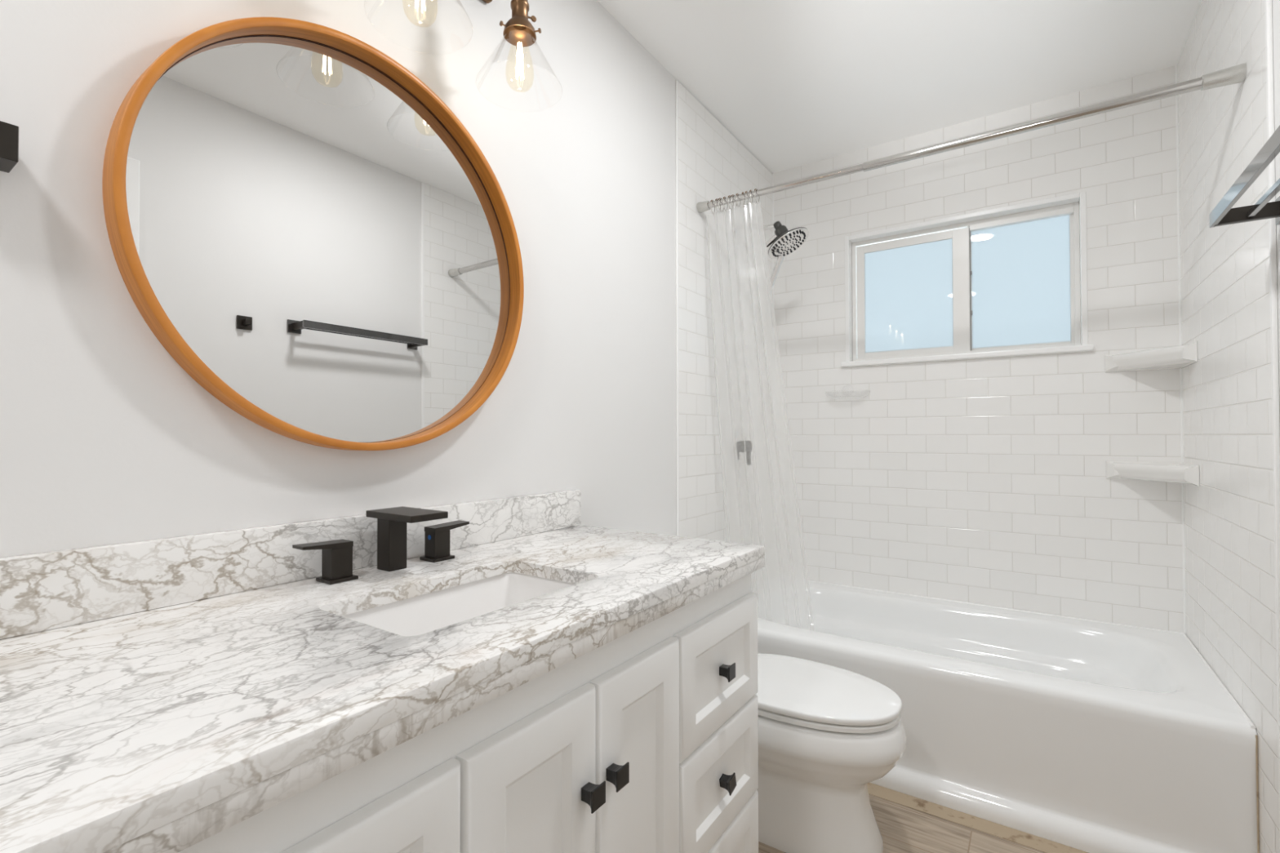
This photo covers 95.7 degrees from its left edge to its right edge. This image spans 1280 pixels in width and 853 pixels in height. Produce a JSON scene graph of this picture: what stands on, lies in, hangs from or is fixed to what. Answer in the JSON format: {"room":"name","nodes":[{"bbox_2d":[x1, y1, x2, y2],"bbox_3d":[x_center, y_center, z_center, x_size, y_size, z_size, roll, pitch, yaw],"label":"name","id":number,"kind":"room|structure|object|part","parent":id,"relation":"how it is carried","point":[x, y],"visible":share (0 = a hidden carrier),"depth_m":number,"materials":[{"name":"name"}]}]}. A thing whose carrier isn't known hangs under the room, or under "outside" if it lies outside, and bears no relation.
{"room":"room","nodes":[
{"label":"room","id":0,"kind":"room"},
{"bbox_2d":[0,0,775,587],"bbox_3d":[-0.577,-0.087,1.143,0.111,2.400,4.577,-1,-1,34],"label":"wall","id":1,"kind":"structure","parent":0,"point":[606,391],"depth_m":1.36,"materials":[{"name":"white paint"}]},
{"bbox_2d":[0,120,18,173],"bbox_3d":[-0.797,-0.342,0.691,0.062,0.052,0.068,-1,-1,34],"label":"towel holder","id":2,"kind":"object","parent":1,"relation":"attached to","point":[9,133],"visible":1,"depth_m":0.70,"materials":[{"name":"black metal"}]},
{"bbox_2d":[0,488,581,639],"bbox_3d":[-0.525,0.219,1.114,0.023,0.098,1.246,-1,-1,34],"label":"backsplash","id":3,"kind":"structure","parent":1,"relation":"attached to","point":[39,592],"depth_m":0.89,"materials":[{"name":"stone"}]},
{"bbox_2d":[102,17,524,450],"bbox_3d":[-0.518,-0.338,1.116,0.045,0.768,0.768,-1,-1,34],"label":"wall mirror","id":4,"kind":"object","parent":1,"relation":"attached to","point":[301,223],"visible":1,"depth_m":1.04,"materials":[{"name":"orange wood"}]},
{"bbox_2d":[364,0,562,95],"bbox_3d":[-0.428,-0.910,1.067,0.259,0.367,0.671,-1,-1,34],"label":"vanity light","id":5,"kind":"object","parent":1,"relation":"attached to","point":[518,31],"visible":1,"depth_m":1.24,"materials":[{"name":"brown metal"}]},
{"bbox_3d":[-0.396,-0.792,1.044,0.182,0.126,0.182,-1,-1,34],"label":"lamp shade","id":6,"kind":"part","parent":5,"relation":"part of","materials":[{"name":"clear glass"}]},
{"bbox_3d":[-0.526,-1.052,1.136,0.022,0.080,0.600,-1,-1,34],"label":"plate","id":7,"kind":"part","parent":5,"relation":"part of","materials":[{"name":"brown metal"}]},
{"bbox_3d":[-0.258,-0.789,1.245,0.182,0.126,0.182,-1,-1,34],"label":"lamp shade","id":8,"kind":"part","parent":5,"relation":"part of","materials":[{"name":"clear glass"}]},
{"bbox_2d":[499,0,541,49],"bbox_3d":[-0.259,-0.893,1.240,0.086,0.110,0.084,-1,-1,34],"label":"socket","id":9,"kind":"object","parent":5,"relation":"attached to","point":[518,28],"depth_m":1.24,"materials":[{"name":"brown metal"}]},
{"bbox_3d":[0.400,-0.259,2.495,0.006,2.002,0.927,-1,-1,34],"label":"tile panel","id":10,"kind":"part","parent":1,"relation":"part of","materials":[{"name":"white tile"}]},
{"bbox_2d":[732,429,751,465],"bbox_3d":[0.458,0.089,2.525,0.049,0.156,0.152,-1,-1,34],"label":"shower valve","id":11,"kind":"object","parent":1,"relation":"attached to","point":[739,433],"visible":0.85,"depth_m":2.51,"materials":[{"name":"silver metal"}]},
{"bbox_3d":[0.461,0.114,2.522,0.041,0.106,0.052,-1,-1,34],"label":"lever","id":12,"kind":"part","parent":11,"relation":"part of","materials":[{"name":"grey plastic"}]},
{"bbox_2d":[732,221,808,296],"bbox_3d":[0.543,-0.716,2.424,0.320,0.333,0.179,-1,-1,34],"label":"shower","id":13,"kind":"object","parent":1,"relation":"attached to","point":[784,242],"visible":0.98,"depth_m":2.40,"materials":[{"name":"silver metal"}]},
{"bbox_3d":[0.491,-0.853,2.461,0.194,0.057,0.056,-1,-1,34],"label":"shower arm","id":14,"kind":"part","parent":13,"relation":"part of","materials":[{"name":"silver metal"}]},
{"bbox_3d":[0.562,-0.631,2.427,0.025,0.164,0.096,1,-1,-42],"label":"handset handle","id":15,"kind":"part","parent":13,"relation":"part of","materials":[{"name":"silver metal"}]},
{"bbox_3d":[0.610,-0.750,2.379,0.159,0.089,0.179,-1,-1,34],"label":"plate","id":16,"kind":"part","parent":13,"relation":"part of","materials":[{"name":"silver metal"}]},
{"bbox_2d":[696,63,1246,213],"bbox_3d":[0.846,-0.852,1.826,1.497,0.045,0.042,-1,-1,34],"label":"shower rod","id":17,"kind":"object","parent":1,"relation":"attached to","point":[1236,74],"visible":0.99,"depth_m":1.65,"materials":[{"name":"silver metal"}]},
{"bbox_2d":[728,195,733,210],"bbox_3d":[0.339,-0.838,2.171,0.008,0.055,0.039,-1,-1,44],"label":"curtain ring","id":18,"kind":"object","parent":17,"relation":"hanging from","point":[729,196],"visible":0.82,"depth_m":2.16,"materials":[{"name":"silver metal"}]},
{"bbox_2d":[735,193,740,208],"bbox_3d":[0.365,-0.839,2.154,0.008,0.055,0.039,-1,-1,37],"label":"curtain ring","id":19,"kind":"object","parent":17,"relation":"hanging from","point":[736,194],"visible":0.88,"depth_m":2.14,"materials":[{"name":"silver metal"}]},
{"bbox_2d":[754,188,759,204],"bbox_3d":[0.426,-0.839,2.112,0.008,0.055,0.040,-1,-1,42],"label":"curtain ring","id":20,"kind":"object","parent":17,"relation":"hanging from","point":[755,189],"visible":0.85,"depth_m":2.10,"materials":[{"name":"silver metal"}]},
{"bbox_2d":[706,203,813,630],"bbox_3d":[0.446,0.035,2.176,0.375,1.705,0.171,-1,-1,34],"label":"shower curtain","id":21,"kind":"object","parent":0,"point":[748,205],"visible":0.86,"depth_m":2.18,"materials":[{"name":"clear plastic"}]},
{"bbox_2d":[596,0,1202,173],"bbox_3d":[0.079,-1.325,0.714,1.703,0.060,4.577,-1,-1,34],"label":"ceiling","id":22,"kind":"structure","parent":0,"point":[797,83],"depth_m":2.00,"materials":[{"name":"white paint"}]},
{"bbox_2d":[758,782,1088,852],"bbox_3d":[0.054,1.134,0.635,1.703,0.061,4.477,-1,-1,34],"label":"floor","id":23,"kind":"structure","parent":0,"point":[907,824],"depth_m":1.59,"materials":[{"name":"brown wood"}]},
{"bbox_2d":[177,573,758,852],"bbox_3d":[-0.281,0.713,0.966,0.579,0.794,1.184,-1,-1,34],"label":"vanity cabinet","id":24,"kind":"object","parent":23,"relation":"on","point":[646,740],"visible":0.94,"depth_m":0.81,"materials":[{"name":"white paint"}]},
{"bbox_3d":[-0.300,0.476,0.488,0.018,0.224,0.356,-1,-1,34],"label":"drawer","id":25,"kind":"part","parent":24,"relation":"part of","materials":[{"name":"white paint"}]},
{"bbox_2d":[0,488,764,852],"bbox_3d":[-0.301,0.241,0.962,0.565,0.147,1.247,-1,-1,34],"label":"countertop","id":26,"kind":"structure","parent":24,"relation":"on","point":[162,695],"depth_m":0.69,"materials":[{"name":"stone"}]},
{"bbox_2d":[292,506,469,584],"bbox_3d":[-0.432,0.212,1.066,0.140,0.111,0.336,-1,-1,34],"label":"faucet","id":27,"kind":"object","parent":26,"relation":"on","point":[392,522],"visible":1,"depth_m":1.07,"materials":[{"name":"black metal"}]},
{"bbox_3d":[-0.539,0.203,0.987,0.035,0.012,0.084,-1,-1,34],"label":"lever","id":28,"kind":"part","parent":27,"relation":"part of","materials":[{"name":"black metal"}]},
{"bbox_3d":[-0.526,0.235,1.006,0.033,0.053,0.037,-1,-1,34],"label":"handle","id":29,"kind":"part","parent":27,"relation":"part of","materials":[{"name":"black metal"}]},
{"bbox_3d":[-0.526,0.263,1.006,0.048,0.006,0.049,-1,-1,34],"label":"plate","id":30,"kind":"part","parent":27,"relation":"part of","materials":[{"name":"black metal"}]},
{"bbox_3d":[-0.467,0.218,1.092,0.040,0.100,0.037,-1,-1,34],"label":"spout","id":31,"kind":"part","parent":27,"relation":"part of","materials":[{"name":"black metal"}]},
{"bbox_3d":[-0.431,0.162,1.069,0.140,0.012,0.076,-1,-1,34],"label":"spout plate","id":32,"kind":"part","parent":27,"relation":"part of","materials":[{"name":"black metal"}]},
{"bbox_3d":[-0.411,0.237,1.175,0.033,0.053,0.037,-1,-1,34],"label":"handle","id":33,"kind":"part","parent":27,"relation":"part of","materials":[{"name":"black metal"}]},
{"bbox_3d":[-0.411,0.266,1.175,0.048,0.006,0.049,-1,-1,34],"label":"plate","id":34,"kind":"part","parent":27,"relation":"part of","materials":[{"name":"black metal"}]},
{"bbox_3d":[-0.397,0.206,1.195,0.035,0.012,0.084,-1,-1,34],"label":"lever","id":35,"kind":"part","parent":27,"relation":"part of","materials":[{"name":"black metal"}]},
{"bbox_2d":[341,572,576,635],"bbox_3d":[-0.273,0.358,0.942,0.288,0.137,0.442,-1,-1,34],"label":"sink basin","id":36,"kind":"object","parent":26,"relation":"in","point":[423,614],"visible":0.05,"depth_m":1.05,"materials":[{"name":"white ceramic"}]},
{"bbox_3d":[-0.132,0.693,0.731,0.018,0.650,0.230,-1,-1,34],"label":"door","id":37,"kind":"part","parent":24,"relation":"part of","materials":[{"name":"white paint"}]},
{"bbox_3d":[-0.066,0.503,0.793,0.025,0.029,0.029,-1,-1,34],"label":"knob","id":38,"kind":"part","parent":24,"relation":"part of","materials":[{"name":"black metal"}]},
{"bbox_3d":[-0.034,0.504,0.840,0.025,0.029,0.029,-1,-1,34],"label":"knob","id":39,"kind":"part","parent":24,"relation":"part of","materials":[{"name":"black metal"}]},
{"bbox_3d":[-0.001,0.696,0.924,0.018,0.650,0.230,-1,-1,34],"label":"door","id":40,"kind":"part","parent":24,"relation":"part of","materials":[{"name":"white paint"}]},
{"bbox_3d":[0.163,0.486,1.168,0.018,0.224,0.344,-1,-1,34],"label":"drawer","id":41,"kind":"part","parent":24,"relation":"part of","materials":[{"name":"white paint"}]},
{"bbox_3d":[0.164,0.707,1.165,0.018,0.210,0.344,-1,-1,34],"label":"drawer","id":42,"kind":"part","parent":24,"relation":"part of","materials":[{"name":"white paint"}]},
{"bbox_3d":[0.174,0.490,1.161,0.025,0.029,0.029,-1,-1,34],"label":"knob","id":43,"kind":"part","parent":24,"relation":"part of","materials":[{"name":"black metal"}]},
{"bbox_3d":[0.174,0.711,1.158,0.025,0.029,0.029,-1,13,34],"label":"knob","id":44,"kind":"part","parent":24,"relation":"part of","materials":[{"name":"black metal"}]},
{"bbox_3d":[0.164,0.920,1.162,0.018,0.209,0.344,-1,-1,34],"label":"drawer","id":45,"kind":"part","parent":24,"relation":"part of","materials":[{"name":"white paint"}]},
{"bbox_2d":[755,653,906,852],"bbox_3d":[0.348,0.775,1.695,0.790,0.690,0.406,-1,-1,34],"label":"toilet","id":46,"kind":"object","parent":23,"relation":"on","point":[826,732],"visible":0.49,"depth_m":1.49,"materials":[{"name":"white ceramic"}]},
{"bbox_3d":[0.451,0.724,1.625,0.521,0.022,0.356,-1,-1,34],"label":"lid","id":47,"kind":"part","parent":46,"relation":"part of","materials":[{"name":"white ceramic"}]},
{"bbox_3d":[0.452,0.748,1.624,0.513,0.014,0.351,-1,-1,34],"label":"seat","id":48,"kind":"part","parent":46,"relation":"part of","materials":[{"name":"white plastic"}]},
{"bbox_3d":[0.412,0.941,1.649,0.636,0.357,0.364,-1,-1,34],"label":"bowl","id":49,"kind":"part","parent":46,"relation":"part of","materials":[{"name":"white ceramic"}]},
{"bbox_2d":[751,575,1259,852],"bbox_3d":[1.053,0.923,2.099,1.496,0.405,0.818,-1,-1,34],"label":"bathtub","id":50,"kind":"object","parent":23,"relation":"on","point":[1088,735],"visible":0.83,"depth_m":1.67,"materials":[{"name":"white ceramic"}]},
{"bbox_2d":[751,576,1256,749],"bbox_3d":[1.060,0.885,2.111,1.495,0.320,0.788,-1,-1,34],"label":"basin","id":51,"kind":"object","parent":50,"relation":"in","point":[964,675],"depth_m":1.83,"materials":[{"name":"white ceramic"}]},
{"bbox_2d":[773,66,1183,632],"bbox_3d":[1.306,-0.069,2.493,1.703,2.400,0.095,-1,-1,34],"label":"wall","id":52,"kind":"structure","parent":0,"point":[979,481],"depth_m":2.33,"materials":[{"name":"white tile"}]},
{"bbox_2d":[840,191,1093,367],"bbox_3d":[1.335,-0.581,2.460,0.920,0.604,0.109,-1,-1,34],"label":"window","id":53,"kind":"structure","parent":52,"relation":"in","point":[1008,281],"depth_m":2.44,"materials":[{"name":"white paint"}]},
{"bbox_3d":[1.193,-0.573,2.586,0.364,0.467,0.004,-1,-1,34],"label":"pane","id":54,"kind":"part","parent":53,"relation":"part of","materials":[{"name":"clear glass"}]},
{"bbox_3d":[1.204,-0.574,2.578,0.460,0.534,0.015,-1,-1,34],"label":"sash","id":55,"kind":"part","parent":53,"relation":"part of","materials":[{"name":"white plastic"}]},
{"bbox_3d":[1.332,-0.290,2.451,0.920,0.022,0.099,-1,-1,34],"label":"sill","id":56,"kind":"part","parent":53,"relation":"part of","materials":[{"name":"white paint"}]},
{"bbox_3d":[1.548,-0.583,2.365,0.340,0.507,0.004,-1,-1,34],"label":"pane","id":57,"kind":"part","parent":53,"relation":"part of","materials":[{"name":"clear glass"}]},
{"bbox_3d":[1.548,-0.584,2.365,0.364,0.532,0.012,-1,-1,34],"label":"sash","id":58,"kind":"part","parent":53,"relation":"part of","materials":[{"name":"white plastic"}]},
{"bbox_2d":[1174,0,1279,852],"bbox_3d":[0.740,-0.102,0.245,0.106,2.400,4.577,-1,-1,34],"label":"wall","id":59,"kind":"structure","parent":0,"point":[1228,275],"depth_m":1.50,"materials":[{"name":"white tile"}]},
{"bbox_2d":[1104,341,1197,372],"bbox_3d":[1.745,-0.235,1.990,0.213,0.064,0.244,-1,-1,34],"label":"corner shelf","id":60,"kind":"object","parent":59,"relation":"attached to","point":[1179,357],"visible":1,"depth_m":1.98,"materials":[{"name":"white ceramic"}]},
{"bbox_2d":[1106,461,1199,486],"bbox_3d":[1.746,0.158,1.984,0.213,0.066,0.244,-1,-1,34],"label":"corner shelf","id":61,"kind":"object","parent":59,"relation":"attached to","point":[1169,472],"visible":1,"depth_m":1.98,"materials":[{"name":"white ceramic"}]},
{"bbox_2d":[1208,125,1279,227],"bbox_3d":[1.136,-0.456,1.004,0.112,0.054,0.611,-1,-1,34],"label":"towel bar","id":62,"kind":"object","parent":59,"relation":"attached to","point":[1223,214],"visible":1,"depth_m":1.15,"materials":[{"name":"black metal"}]},
{"bbox_3d":[1.335,-0.454,1.204,0.008,0.054,0.054,-1,-1,34],"label":"wall plate","id":63,"kind":"part","parent":62,"relation":"part of","materials":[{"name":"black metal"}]}
]}

